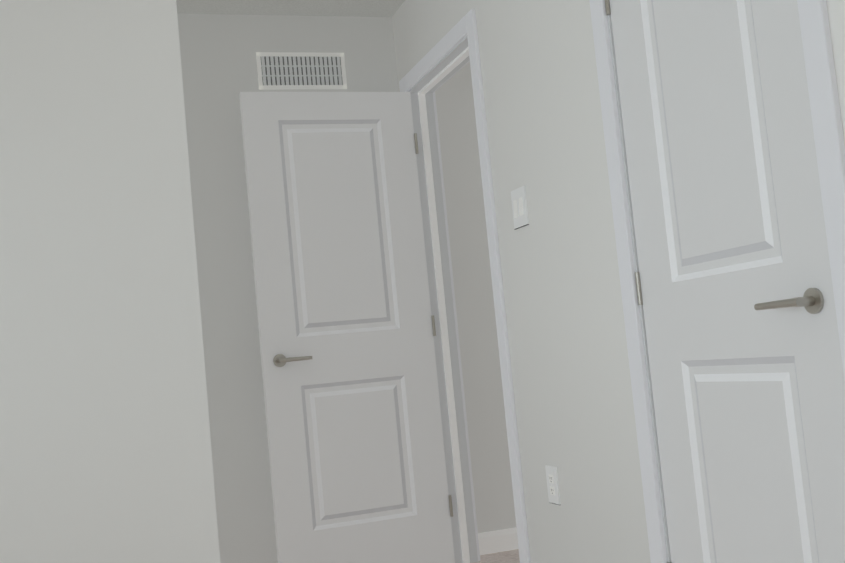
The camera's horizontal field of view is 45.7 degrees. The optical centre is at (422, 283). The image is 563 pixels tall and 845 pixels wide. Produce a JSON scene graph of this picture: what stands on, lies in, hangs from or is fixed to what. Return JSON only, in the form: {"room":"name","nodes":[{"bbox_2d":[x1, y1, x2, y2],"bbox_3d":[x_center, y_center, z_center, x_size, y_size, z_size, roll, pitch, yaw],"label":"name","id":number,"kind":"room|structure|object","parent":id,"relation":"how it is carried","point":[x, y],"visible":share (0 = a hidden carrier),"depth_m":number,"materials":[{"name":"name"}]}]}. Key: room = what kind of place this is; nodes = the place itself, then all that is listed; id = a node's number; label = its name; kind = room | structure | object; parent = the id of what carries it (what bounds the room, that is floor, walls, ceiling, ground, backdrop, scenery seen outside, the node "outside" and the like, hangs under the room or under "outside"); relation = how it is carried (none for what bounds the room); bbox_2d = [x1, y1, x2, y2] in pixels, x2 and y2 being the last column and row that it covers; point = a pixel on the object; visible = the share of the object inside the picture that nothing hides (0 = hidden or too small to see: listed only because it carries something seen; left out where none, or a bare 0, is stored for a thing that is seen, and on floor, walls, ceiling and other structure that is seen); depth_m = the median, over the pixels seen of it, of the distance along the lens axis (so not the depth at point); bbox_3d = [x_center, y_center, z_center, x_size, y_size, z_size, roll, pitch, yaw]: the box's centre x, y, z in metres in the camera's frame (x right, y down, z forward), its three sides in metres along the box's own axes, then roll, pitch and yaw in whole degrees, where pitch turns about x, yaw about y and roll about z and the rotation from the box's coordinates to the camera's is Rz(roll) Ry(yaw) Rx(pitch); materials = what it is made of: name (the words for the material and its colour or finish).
{"room":"bedroom","nodes":[
{"label":"bedroom","id":0,"kind":"room"},
{"bbox_2d":[0,0,219,562],"bbox_3d":[-1.827,0.104,3.616,1.919,2.490,0.893,-4,-4,-18],"label":"wall","id":1,"kind":"structure","parent":0,"point":[105,449],"depth_m":3.40,"materials":[{"name":"paint"}]},
{"bbox_2d":[176,0,404,16],"bbox_3d":[0.252,-1.427,3.353,5.892,0.120,7.250,-4,-4,-18],"label":"ceiling","id":2,"kind":"structure","parent":0,"point":[371,8],"depth_m":4.41,"materials":[{"name":"paint"}]},
{"bbox_2d":[177,13,515,562],"bbox_3d":[-0.322,0.028,4.528,1.518,2.490,0.115,-4,-4,-18],"label":"wall","id":3,"kind":"structure","parent":0,"point":[218,62],"depth_m":4.36,"materials":[{"name":"white paint"}]},
{"bbox_2d":[256,52,346,89],"bbox_3d":[-0.539,-0.950,4.495,0.400,0.168,0.006,-4,-4,-18],"label":"air vent","id":4,"kind":"object","parent":3,"relation":"in","point":[292,70],"visible":1,"depth_m":4.49,"materials":[{"name":"white plastic"}]},
{"bbox_2d":[492,528,517,540],"bbox_3d":[0.389,1.206,5.072,0.013,0.095,0.963,-4,-4,-18],"label":"baseboard","id":5,"kind":"structure","parent":3,"relation":"attached to","point":[511,533],"depth_m":4.58,"materials":[{"name":"white"}]},
{"bbox_2d":[473,549,519,562],"bbox_3d":[0.498,1.165,3.164,5.892,0.120,7.250,-4,-4,-18],"label":"floor","id":6,"kind":"structure","parent":0,"point":[510,556],"depth_m":4.43,"materials":[{"name":"carpet"}]},
{"bbox_2d":[392,0,844,562],"bbox_3d":[0.802,-0.247,2.221,0.115,2.490,5.000,-4,-4,-18],"label":"wall","id":7,"kind":"structure","parent":0,"point":[568,344],"depth_m":3.18,"materials":[{"name":"paint"}]},
{"bbox_2d":[239,92,454,562],"bbox_3d":[-0.310,0.205,4.272,0.766,2.075,0.154,-4,-4,-18],"label":"bedroom door","id":8,"kind":"structure","parent":7,"relation":"in","point":[346,326],"depth_m":4.26,"materials":[{"name":"white wood"}]},
{"bbox_2d":[399,9,530,562],"bbox_3d":[0.207,0.107,4.075,0.147,2.167,0.931,-4,-4,-18],"label":"door frame","id":9,"kind":"structure","parent":7,"relation":"attached to","point":[456,58],"depth_m":4.39,"materials":[{"name":"white wood"}]},
{"bbox_2d":[511,185,528,229],"bbox_3d":[0.330,-0.258,3.432,0.010,0.134,0.114,-4,-4,-18],"label":"light switch","id":10,"kind":"object","parent":7,"relation":"attached to","point":[519,208],"visible":1,"depth_m":3.42,"materials":[{"name":"white plastic"}]},
{"bbox_2d":[545,465,560,504],"bbox_3d":[0.431,0.670,3.330,0.008,0.124,0.080,-4,-4,-18],"label":"outlet","id":11,"kind":"object","parent":7,"relation":"attached to","point":[552,485],"visible":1,"depth_m":3.32,"materials":[{"name":"white plastic"}]},
{"bbox_2d":[607,15,670,561],"bbox_3d":[0.759,-0.042,2.393,0.117,2.114,0.796,-4,-4,-18],"label":"door frame","id":12,"kind":"structure","parent":7,"relation":"attached to","point":[641,306],"depth_m":2.73,"materials":[{"name":"white wood"}]},
{"bbox_2d":[589,0,844,562],"bbox_3d":[0.757,-0.068,2.394,0.147,2.167,0.902,-4,-4,-18],"label":"trim","id":13,"kind":"structure","parent":7,"relation":"attached to","point":[822,86],"depth_m":2.70,"materials":[{"name":"white wood"}]},
{"bbox_2d":[605,0,844,562],"bbox_3d":[0.724,-0.031,2.386,0.150,2.075,0.760,-4,-4,-18],"label":"closet door","id":14,"kind":"structure","parent":7,"relation":"in","point":[734,288],"depth_m":2.34,"materials":[{"name":"white wood"}]}
]}

